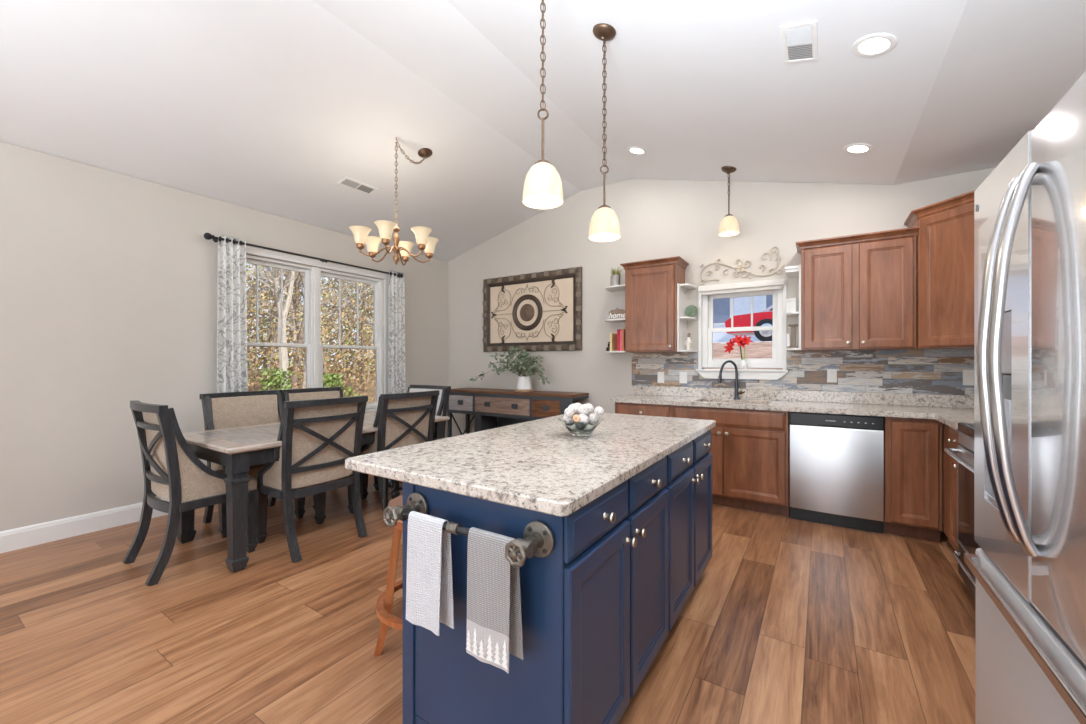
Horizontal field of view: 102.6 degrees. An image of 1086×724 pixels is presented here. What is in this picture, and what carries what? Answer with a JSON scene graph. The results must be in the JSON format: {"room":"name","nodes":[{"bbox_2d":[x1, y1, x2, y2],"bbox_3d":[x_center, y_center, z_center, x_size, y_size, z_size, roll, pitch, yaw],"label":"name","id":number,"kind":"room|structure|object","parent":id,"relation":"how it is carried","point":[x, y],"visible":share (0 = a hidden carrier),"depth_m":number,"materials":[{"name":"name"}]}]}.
{"room":"kitchen","nodes":[
{"label":"kitchen","id":0,"kind":"room"},
{"bbox_2d":[0,141,447,531],"bbox_3d":[-3.825,-0.099,2.696,0.150,2.738,8.810,0,0,33],"label":"wall","id":1,"kind":"structure","parent":0,"point":[109,279],"depth_m":3.32,"materials":[{"name":"paint"}]},
{"bbox_2d":[0,498,168,553],"bbox_3d":[-3.757,1.198,2.647,0.016,0.142,8.780,0,0,33],"label":"baseboard","id":2,"kind":"structure","parent":1,"relation":"attached to","point":[36,534],"depth_m":3.15,"materials":[{"name":"white wood"}]},
{"bbox_2d":[204,233,402,277],"bbox_3d":[-2.393,-1.095,4.668,0.130,0.062,2.107,0,0,33],"label":"curtain rod","id":3,"kind":"object","parent":1,"relation":"attached to","point":[208,236],"visible":0.92,"depth_m":4.36,"materials":[{"name":"metal"}]},
{"bbox_2d":[216,234,247,504],"bbox_3d":[-2.822,0.060,3.938,0.075,2.380,0.263,0,0,33],"label":"curtain","id":4,"kind":"object","parent":3,"relation":"hanging from","point":[232,298],"visible":0.63,"depth_m":3.94,"materials":[{"name":"fabric"}]},
{"bbox_2d":[388,270,404,393],"bbox_3d":[-1.845,0.060,5.461,0.075,2.380,0.252,0,0,33],"label":"curtain","id":5,"kind":"object","parent":3,"relation":"hanging from","point":[396,296],"visible":0.66,"depth_m":5.46,"materials":[{"name":"fabric"}]},
{"bbox_2d":[246,246,388,412],"bbox_3d":[-2.477,-0.212,4.737,0.175,1.765,1.860,0,0,33],"label":"window","id":6,"kind":"structure","parent":1,"relation":"in","point":[308,326],"depth_m":4.71,"materials":[{"name":"white"}]},
{"bbox_2d":[0,474,975,723],"bbox_3d":[-1.278,1.330,1.063,6.200,0.120,9.110,0,0,33],"label":"floor","id":7,"kind":"structure","parent":0,"point":[788,620],"depth_m":2.06,"materials":[{"name":"brown wood"}]},
{"bbox_2d":[123,400,258,585],"bbox_3d":[-2.278,0.764,2.832,0.585,1.030,0.575,0,0,35],"label":"dining chair","id":8,"kind":"object","parent":7,"relation":"on","point":[172,472],"visible":0.79,"depth_m":2.62,"materials":[{"name":"fabric"}]},
{"bbox_2d":[142,412,168,499],"bbox_3d":[-2.375,0.557,2.692,0.484,0.545,0.104,0,0,35],"label":"cushion","id":9,"kind":"object","parent":8,"relation":"on","point":[154,454],"depth_m":2.64,"materials":[{"name":"fabric"}]},
{"bbox_2d":[200,390,304,523],"bbox_3d":[-2.311,0.764,3.502,0.575,1.030,0.585,0,0,33],"label":"dining chair","id":10,"kind":"object","parent":7,"relation":"on","point":[245,408],"visible":0.26,"depth_m":3.53,"materials":[{"name":"fabric"}]},
{"bbox_2d":[210,395,277,428],"bbox_3d":[-2.455,0.557,3.594,0.104,0.545,0.484,0,0,33],"label":"cushion","id":11,"kind":"object","parent":10,"relation":"on","point":[226,411],"depth_m":3.57,"materials":[{"name":"fabric"}]},
{"bbox_2d":[255,395,367,562],"bbox_3d":[-1.659,0.764,3.107,0.575,1.030,0.585,0,0,33],"label":"dining chair","id":12,"kind":"object","parent":7,"relation":"on","point":[317,436],"visible":0.94,"depth_m":2.95,"materials":[{"name":"grey wood"}]},
{"bbox_2d":[291,402,357,488],"bbox_3d":[-1.515,0.557,3.015,0.104,0.545,0.484,0,0,33],"label":"cushion","id":13,"kind":"object","parent":12,"relation":"on","point":[319,450],"depth_m":2.97,"materials":[{"name":"fabric"}]},
{"bbox_2d":[177,412,449,572],"bbox_3d":[-1.755,0.889,3.561,0.940,0.761,1.800,0,0,33],"label":"dining table","id":14,"kind":"object","parent":7,"relation":"on","point":[237,449],"visible":0.39,"depth_m":2.75,"materials":[{"name":"grey wood"}]},
{"bbox_2d":[280,387,367,509],"bbox_3d":[-1.995,0.764,3.994,0.575,1.030,0.585,0,0,33],"label":"dining chair","id":15,"kind":"object","parent":7,"relation":"on","point":[324,392],"visible":0.12,"depth_m":4.03,"materials":[{"name":"wood"}]},
{"bbox_2d":[288,391,339,400],"bbox_3d":[-2.139,0.557,4.087,0.104,0.545,0.484,0,0,33],"label":"cushion","id":16,"kind":"object","parent":15,"relation":"on","point":[292,395],"depth_m":4.07,"materials":[{"name":"fabric"}]},
{"bbox_2d":[374,477,402,655],"bbox_3d":[-0.510,0.854,1.943,0.440,0.859,0.440,0,0,33],"label":"bar stool","id":17,"kind":"object","parent":7,"relation":"on","point":[384,603],"visible":0.28,"depth_m":1.89,"materials":[{"name":"brown wood"}]},
{"bbox_2d":[348,390,438,513],"bbox_3d":[-1.273,0.764,3.709,0.575,1.030,0.585,0,0,33],"label":"dining chair","id":18,"kind":"object","parent":7,"relation":"on","point":[401,419],"visible":0.41,"depth_m":3.54,"materials":[{"name":"fabric"}]},
{"bbox_2d":[385,396,430,448],"bbox_3d":[-1.129,0.557,3.617,0.104,0.545,0.484,0,0,33],"label":"cushion","id":19,"kind":"object","parent":18,"relation":"on","point":[403,427],"depth_m":3.57,"materials":[{"name":"fabric"}]},
{"bbox_2d":[373,385,450,491],"bbox_3d":[-1.323,0.764,4.420,0.585,1.030,0.575,0,0,33],"label":"dining chair","id":20,"kind":"object","parent":7,"relation":"on","point":[444,391],"visible":0.15,"depth_m":4.44,"materials":[{"name":"grey wood"}]},
{"bbox_2d":[409,388,441,414],"bbox_3d":[-1.231,0.557,4.564,0.484,0.545,0.104,0,0,33],"label":"cushion","id":21,"kind":"object","parent":20,"relation":"on","point":[439,402],"depth_m":4.51,"materials":[{"name":"fabric"}]},
{"bbox_2d":[447,388,588,437],"bbox_3d":[-0.378,0.815,5.431,1.900,0.910,0.434,0,0,33],"label":"console table","id":22,"kind":"object","parent":7,"relation":"on","point":[511,407],"visible":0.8,"depth_m":5.33,"materials":[{"name":"brown wood"}]},
{"bbox_2d":[470,346,549,391],"bbox_3d":[-0.419,0.079,5.376,1.154,0.561,0.399,0,0,33],"label":"potted plant","id":23,"kind":"object","parent":22,"relation":"on","point":[524,384],"visible":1,"depth_m":5.30,"materials":[{"name":"green plant"}]},
{"bbox_2d":[403,430,711,723],"bbox_3d":[0.287,0.833,2.030,0.672,0.875,1.773,0,0,33],"label":"kitchen island","id":24,"kind":"object","parent":7,"relation":"on","point":[621,569],"visible":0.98,"depth_m":1.35,"materials":[{"name":"blue paint"}]},
{"bbox_2d":[383,492,554,566],"bbox_3d":[-0.242,0.475,1.248,0.570,0.095,0.126,0,0,33],"label":"towel rail","id":25,"kind":"object","parent":24,"relation":"attached to","point":[538,541],"visible":0.94,"depth_m":1.16,"materials":[{"name":"metal"}]},
{"bbox_2d":[406,511,453,635],"bbox_3d":[-0.337,0.619,1.291,0.162,0.321,0.048,0,0,33],"label":"dish towel","id":26,"kind":"object","parent":25,"relation":"hanging from","point":[429,584],"visible":0.98,"depth_m":1.28,"materials":[{"name":"white fabric"}]},
{"bbox_2d":[466,527,522,672],"bbox_3d":[-0.132,0.626,1.159,0.164,0.334,0.049,0,0,33],"label":"dish towel","id":27,"kind":"object","parent":25,"relation":"hanging from","point":[494,618],"visible":0.96,"depth_m":1.15,"materials":[{"name":"grey fabric"}]},
{"bbox_2d":[345,412,715,516],"bbox_3d":[0.161,0.375,2.130,0.945,0.038,1.860,0,0,33],"label":"island countertop","id":28,"kind":"structure","parent":24,"relation":"on","point":[535,465],"depth_m":1.57,"materials":[{"name":"stone"}]},
{"bbox_2d":[558,418,602,436],"bbox_3d":[0.183,0.317,2.110,0.220,0.078,0.220,0,0,33],"label":"glass bowl","id":29,"kind":"object","parent":28,"relation":"on","point":[577,429],"visible":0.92,"depth_m":2.05,"materials":[{"name":"clear glass"}]},
{"bbox_2d":[563,415,573,421],"bbox_3d":[0.127,0.276,2.089,0.061,0.061,0.059,0,0,17],"label":"ball","id":30,"kind":"object","parent":29,"relation":"in","point":[565,418],"visible":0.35,"depth_m":2.06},
{"bbox_2d":[568,404,578,414],"bbox_3d":[0.147,0.230,2.098,0.056,0.057,0.057,0,0,-26],"label":"ball","id":31,"kind":"object","parent":30,"relation":"on","point":[574,407],"visible":0.56,"depth_m":2.08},
{"bbox_2d":[564,408,573,417],"bbox_3d":[0.123,0.238,2.045,0.047,0.047,0.046,0,0,8],"label":"ball","id":32,"kind":"object","parent":29,"relation":"in","point":[569,412],"visible":1,"depth_m":2.03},
{"bbox_2d":[573,414,579,421],"bbox_3d":[0.154,0.262,2.023,0.038,0.037,0.010,0,0,33],"label":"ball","id":33,"kind":"object","parent":29,"relation":"on","point":[576,418],"visible":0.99,"depth_m":2.02,"materials":[{"name":"beige plant"}]},
{"bbox_2d":[579,414,588,421],"bbox_3d":[0.186,0.276,2.050,0.059,0.061,0.061,0,0,-37],"label":"ball","id":34,"kind":"object","parent":29,"relation":"in","point":[583,418],"visible":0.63,"depth_m":2.03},
{"bbox_2d":[578,404,589,414],"bbox_3d":[0.196,0.230,2.074,0.058,0.057,0.056,0,0,-16],"label":"ball","id":35,"kind":"object","parent":34,"relation":"on","point":[583,409],"visible":0.89,"depth_m":2.05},
{"bbox_2d":[586,403,593,414],"bbox_3d":[0.219,0.230,2.122,0.057,0.056,0.057,0,0,-25],"label":"ball","id":36,"kind":"object","parent":29,"relation":"in","point":[591,407],"visible":0.41,"depth_m":2.10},
{"bbox_2d":[588,413,598,421],"bbox_3d":[0.241,0.276,2.094,0.061,0.062,0.059,0,0,31],"label":"ball","id":37,"kind":"object","parent":29,"relation":"in","point":[593,417],"visible":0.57,"depth_m":2.07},
{"bbox_2d":[594,407,603,415],"bbox_3d":[0.269,0.238,2.091,0.047,0.048,0.046,0,0,-10],"label":"ball","id":38,"kind":"object","parent":37,"relation":"on","point":[598,411],"visible":1,"depth_m":2.07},
{"bbox_2d":[615,402,671,416],"bbox_3d":[1.094,0.833,4.396,0.565,0.874,0.628,0,0,33],"label":"base cabinet","id":39,"kind":"object","parent":7,"relation":"on","point":[620,407],"visible":0.23,"depth_m":4.14,"materials":[{"name":"brown wood"}]},
{"bbox_2d":[672,405,788,515],"bbox_3d":[1.729,0.833,3.989,0.940,0.874,0.628,0,0,33],"label":"base cabinet","id":40,"kind":"object","parent":7,"relation":"on","point":[749,450],"visible":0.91,"depth_m":3.67,"materials":[{"name":"brown wood"}]},
{"bbox_2d":[610,385,973,429],"bbox_3d":[1.968,0.327,3.500,3.064,0.136,1.200,0,0,33],"label":"countertop","id":41,"kind":"structure","parent":40,"relation":"on","point":[950,410],"depth_m":3.71,"materials":[{"name":"stone"}]},
{"bbox_2d":[718,360,744,398],"bbox_3d":[1.799,0.169,4.171,0.246,0.374,0.078,0,0,11],"label":"faucet","id":42,"kind":"object","parent":41,"relation":"on","point":[727,361],"visible":1,"depth_m":4.16,"materials":[{"name":"metal"}]},
{"bbox_2d":[789,411,883,533],"bbox_3d":[2.388,0.834,3.575,0.606,0.872,0.613,0,0,33],"label":"dishwasher","id":43,"kind":"object","parent":7,"relation":"on","point":[836,461],"visible":1,"depth_m":3.31,"materials":[{"name":"silver metal"}]},
{"bbox_2d":[883,417,941,541],"bbox_3d":[2.784,0.833,3.332,0.316,0.874,0.595,0,0,33],"label":"base cabinet","id":44,"kind":"object","parent":7,"relation":"on","point":[912,446],"visible":0.75,"depth_m":3.09,"materials":[{"name":"brown wood"}]},
{"bbox_2d":[944,424,960,550],"bbox_3d":[2.813,0.833,2.601,0.628,0.874,0.600,0,0,33],"label":"base cabinet","id":45,"kind":"object","parent":7,"relation":"on","point":[950,434],"visible":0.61,"depth_m":2.75,"materials":[{"name":"brown wood"}]},
{"bbox_2d":[944,423,980,598],"bbox_3d":[2.424,0.809,2.038,0.710,0.922,0.757,0,0,33],"label":"range oven","id":46,"kind":"object","parent":7,"relation":"on","point":[964,457],"visible":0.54,"depth_m":2.35,"materials":[{"name":"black metal"}]},
{"bbox_2d":[958,423,973,438],"bbox_3d":[2.455,0.373,2.019,0.637,0.050,0.757,0,0,33],"label":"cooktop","id":47,"kind":"object","parent":46,"relation":"in","point":[966,430],"depth_m":2.38,"materials":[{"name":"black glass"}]},
{"bbox_2d":[964,72,1085,723],"bbox_3d":[1.442,0.372,0.769,0.962,1.795,0.838,0,0,33],"label":"refrigerator","id":48,"kind":"object","parent":7,"relation":"on","point":[1029,566],"visible":1,"depth_m":0.96,"materials":[{"name":"silver metal"}]},
{"bbox_2d":[0,0,1085,260],"bbox_3d":[-1.278,-1.807,1.063,6.200,0.746,9.110,0,0,33],"label":"ceiling","id":49,"kind":"structure","parent":0,"point":[266,106],"depth_m":2.83,"materials":[{"name":"paint"}]},
{"bbox_2d":[337,176,377,195],"bbox_3d":[-1.778,-1.689,4.181,0.132,0.041,0.345,0,0,33],"label":"ceiling vent","id":50,"kind":"object","parent":49,"relation":"in","point":[348,182],"visible":1,"depth_m":4.17,"materials":[{"name":"white metal"}]},
{"bbox_2d":[349,137,438,265],"bbox_3d":[-1.232,-1.359,3.654,0.731,1.087,0.656,0,0,-33],"label":"chandelier","id":51,"kind":"object","parent":49,"relation":"hanging from","point":[385,228],"visible":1,"depth_m":3.63,"materials":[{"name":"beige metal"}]},
{"bbox_2d":[523,0,562,208],"bbox_3d":[0.000,-1.281,1.889,0.177,1.171,0.177,0,0,33],"label":"pendant lamp","id":52,"kind":"object","parent":49,"relation":"hanging from","point":[542,189],"visible":1,"depth_m":1.86,"materials":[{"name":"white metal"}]},
{"bbox_2d":[589,23,619,241],"bbox_3d":[0.344,-1.282,2.435,0.177,1.171,0.177,0,0,33],"label":"pendant lamp","id":53,"kind":"object","parent":49,"relation":"hanging from","point":[604,226],"visible":1,"depth_m":2.41,"materials":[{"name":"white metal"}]},
{"bbox_2d":[627,147,646,154],"bbox_3d":[0.869,-1.953,4.024,0.177,0.048,0.182,0,0,33],"label":"recessed light","id":54,"kind":"object","parent":49,"relation":"in","point":[634,150],"visible":1,"depth_m":4.02,"materials":[{"name":"beige"}]},
{"bbox_2d":[719,166,738,236],"bbox_3d":[1.707,-1.484,3.996,0.177,0.615,0.177,0,0,33],"label":"pendant lamp","id":55,"kind":"object","parent":49,"relation":"hanging from","point":[729,226],"visible":1,"depth_m":3.96,"materials":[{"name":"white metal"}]},
{"bbox_2d":[780,21,817,63],"bbox_3d":[1.305,-1.617,2.210,0.152,0.044,0.310,0,0,33],"label":"ceiling vent","id":56,"kind":"object","parent":49,"relation":"in","point":[799,40],"visible":1,"depth_m":2.19,"materials":[{"name":"white metal"}]},
{"bbox_2d":[843,143,872,153],"bbox_3d":[2.276,-1.540,3.144,0.177,0.048,0.182,0,0,33],"label":"recessed light","id":57,"kind":"object","parent":49,"relation":"in","point":[857,148],"visible":1,"depth_m":3.14,"materials":[{"name":"beige"}]},
{"bbox_2d":[852,33,896,56],"bbox_3d":[1.614,-1.541,2.120,0.177,0.048,0.182,0,0,33],"label":"recessed light","id":58,"kind":"object","parent":49,"relation":"in","point":[873,45],"visible":1,"depth_m":2.11,"materials":[{"name":"beige"}]},
{"bbox_2d":[448,167,995,521],"bbox_3d":[1.140,-0.384,4.834,6.200,3.308,0.150,0,0,33],"label":"wall","id":59,"kind":"structure","parent":0,"point":[658,219],"depth_m":4.81,"materials":[{"name":"paint"}]},
{"bbox_2d":[483,267,581,351],"bbox_3d":[-0.181,-0.635,5.567,1.516,0.994,0.044,0,0,33],"label":"wall art","id":60,"kind":"object","parent":59,"relation":"attached to","point":[539,311],"visible":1,"depth_m":5.52,"materials":[{"name":"beige wood"}]},
{"bbox_2d":[605,284,630,352],"bbox_3d":[0.828,-0.462,4.782,0.312,0.719,0.274,0,0,33],"label":"shelf","id":61,"kind":"object","parent":59,"relation":"attached to","point":[615,287],"visible":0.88,"depth_m":4.70,"materials":[{"name":"white wood"}]},
{"bbox_2d":[610,333,616,350],"bbox_3d":[0.779,-0.216,4.799,0.022,0.195,0.150,0,0,33],"label":"book","id":62,"kind":"object","parent":61,"relation":"on","point":[613,337],"visible":0.8,"depth_m":4.77,"materials":[{"name":"beige paper"}]},
{"bbox_2d":[609,267,621,285],"bbox_3d":[0.795,-0.931,4.788,0.194,0.220,0.163,0,0,-11],"label":"grass planter","id":63,"kind":"object","parent":61,"relation":"on","point":[615,278],"visible":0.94,"depth_m":4.74,"materials":[{"name":"ceramic"}]},
{"bbox_2d":[609,308,624,318],"bbox_3d":[0.810,-0.527,4.730,0.197,0.125,0.022,0,0,33],"label":"word sign","id":64,"kind":"object","parent":61,"relation":"on","point":[617,313],"visible":0.94,"depth_m":4.72,"materials":[{"name":"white wood"}]},
{"bbox_2d":[617,329,619,350],"bbox_3d":[0.854,-0.234,4.751,0.030,0.232,0.160,0,0,33],"label":"book","id":65,"kind":"object","parent":61,"relation":"on","point":[618,330],"visible":0.48,"depth_m":4.68,"materials":[{"name":"red paper"}]},
{"bbox_2d":[620,330,621,350],"bbox_3d":[0.876,-0.230,4.737,0.020,0.222,0.150,0,0,33],"label":"book","id":66,"kind":"object","parent":61,"relation":"on","point":[620,330],"visible":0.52,"depth_m":4.67,"materials":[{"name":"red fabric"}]},
{"bbox_2d":[622,329,624,350],"bbox_3d":[0.897,-0.236,4.723,0.026,0.235,0.160,0,0,33],"label":"book","id":67,"kind":"object","parent":61,"relation":"on","point":[623,330],"visible":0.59,"depth_m":4.66,"materials":[{"name":"brown paper"}]},
{"bbox_2d":[620,256,688,352],"bbox_3d":[1.153,-0.561,4.508,0.610,0.919,0.382,0,0,33],"label":"upper cabinet","id":68,"kind":"object","parent":59,"relation":"attached to","point":[650,285],"visible":0.99,"depth_m":4.37,"materials":[{"name":"brown wood"}]},
{"bbox_2d":[677,283,696,351],"bbox_3d":[1.448,-0.436,4.363,0.122,0.668,0.309,0,0,33],"label":"shelf","id":69,"kind":"object","parent":59,"relation":"attached to","point":[682,318],"visible":1,"depth_m":4.34,"materials":[{"name":"white wood"}]},
{"bbox_2d":[684,333,691,349],"bbox_3d":[1.464,-0.203,4.369,0.070,0.169,0.073,0,0,-19],"label":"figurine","id":70,"kind":"object","parent":69,"relation":"on","point":[688,342],"visible":1,"depth_m":4.35,"materials":[{"name":"ceramic"}]},
{"bbox_2d":[685,305,697,317],"bbox_3d":[1.498,-0.511,4.393,0.123,0.129,0.047,0,0,33],"label":"plate","id":71,"kind":"object","parent":69,"relation":"on","point":[691,310],"visible":0.98,"depth_m":4.39,"materials":[{"name":"green ceramic"}]},
{"bbox_2d":[700,246,783,284],"bbox_3d":[1.913,-0.935,4.226,0.753,0.296,0.032,0,0,33],"label":"scroll ornament","id":72,"kind":"object","parent":59,"relation":"attached to","point":[740,267],"visible":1,"depth_m":4.21,"materials":[{"name":"metal"}]},
{"bbox_2d":[696,279,788,379],"bbox_3d":[1.946,-0.301,4.276,0.820,0.933,0.200,0,0,33],"label":"window","id":73,"kind":"structure","parent":59,"relation":"in","point":[761,315],"depth_m":4.28,"materials":[{"name":"white"}]},
{"bbox_2d":[724,335,752,368],"bbox_3d":[1.887,-0.099,4.205,0.260,0.336,0.117,0,0,33],"label":"amaryllis","id":74,"kind":"object","parent":73,"relation":"on","point":[740,341],"visible":1,"depth_m":4.18,"materials":[{"name":"red plant"}]},
{"bbox_2d":[739,359,747,368],"bbox_3d":[1.934,0.022,4.201,0.075,0.095,0.075,0,0,33],"label":"vase","id":75,"kind":"object","parent":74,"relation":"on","point":[743,365],"depth_m":4.18,"materials":[{"name":"white ceramic"}]},
{"bbox_2d":[698,279,784,294],"bbox_3d":[1.902,-0.719,4.207,0.766,0.087,0.055,0,0,33],"label":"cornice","id":76,"kind":"structure","parent":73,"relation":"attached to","point":[768,284],"depth_m":4.18,"materials":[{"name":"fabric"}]},
{"bbox_2d":[785,265,801,350],"bbox_3d":[2.227,-0.467,3.864,0.126,0.726,0.309,0,0,33],"label":"shelf","id":77,"kind":"object","parent":59,"relation":"attached to","point":[791,271],"visible":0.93,"depth_m":3.75,"materials":[{"name":"white wood"}]},
{"bbox_2d":[786,324,797,347],"bbox_3d":[2.214,-0.227,3.862,0.088,0.212,0.080,0,0,33],"label":"candle holder","id":78,"kind":"object","parent":77,"relation":"on","point":[793,326],"visible":0.94,"depth_m":3.85,"materials":[{"name":"brown wood"}]},
{"bbox_2d":[786,334,789,345],"bbox_3d":[2.174,-0.196,3.857,0.027,0.112,0.027,0,0,33],"label":"candle","id":79,"kind":"object","parent":78,"relation":"on","point":[787,335],"depth_m":3.85,"materials":[{"name":"white wax"}]},
{"bbox_2d":[786,298,798,312],"bbox_3d":[2.221,-0.499,3.874,0.074,0.130,0.088,0,0,-39],"label":"canister","id":80,"kind":"object","parent":77,"relation":"on","point":[792,304],"visible":0.76,"depth_m":3.85,"materials":[{"name":"white ceramic"}]},
{"bbox_2d":[632,349,973,395],"bbox_3d":[2.283,0.078,4.006,3.078,0.360,0.009,0,0,33],"label":"tile backsplash","id":81,"kind":"structure","parent":59,"relation":"attached to","point":[911,371],"depth_m":3.76,"materials":[{"name":"tile"}]},
{"bbox_2d":[658,372,663,382],"bbox_3d":[1.260,0.164,4.651,0.072,0.120,0.009,0,0,33],"label":"wall plate","id":82,"kind":"object","parent":81,"relation":"attached to","point":[660,374],"visible":1,"depth_m":4.65,"materials":[{"name":"plastic"}]},
{"bbox_2d":[679,372,686,382],"bbox_3d":[1.458,0.162,4.524,0.078,0.120,0.009,0,0,33],"label":"wall plate","id":83,"kind":"object","parent":81,"relation":"attached to","point":[682,375],"visible":1,"depth_m":4.52,"materials":[{"name":"plastic"}]},
{"bbox_2d":[827,369,836,382],"bbox_3d":[2.543,0.120,3.829,0.072,0.120,0.008,0,0,33],"label":"wall plate","id":84,"kind":"object","parent":81,"relation":"attached to","point":[831,373],"visible":1,"depth_m":3.83,"materials":[{"name":"plastic"}]},
{"bbox_2d":[963,370,973,384],"bbox_3d":[3.285,0.120,3.353,0.072,0.120,0.008,0,0,33],"label":"wall plate","id":85,"kind":"object","parent":81,"relation":"attached to","point":[968,375],"visible":0.87,"depth_m":3.35,"materials":[{"name":"plastic"}]},
{"bbox_2d":[796,226,919,350],"bbox_3d":[2.575,-0.556,3.596,0.828,0.909,0.382,0,0,33],"label":"upper cabinet","id":86,"kind":"object","parent":59,"relation":"attached to","point":[859,291],"visible":1,"depth_m":3.45,"materials":[{"name":"brown wood"}]},
{"bbox_2d":[904,190,974,348],"bbox_3d":[3.074,-0.621,3.067,0.732,1.037,0.734,0,0,33],"label":"upper cabinet","id":87,"kind":"object","parent":59,"relation":"attached to","point":[945,237],"visible":0.2,"depth_m":3.08,"materials":[{"name":"brown wood"}]},
{"label":"outside","id":88,"kind":"structure","parent":0,"visible":0},
{"bbox_2d":[705,368,782,368],"bbox_3d":[11.162,0.200,19.441,26.200,2.540,35.220,0,0,33],"label":"bank","id":89,"kind":"object","parent":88,"point":[705,368],"depth_m":9.28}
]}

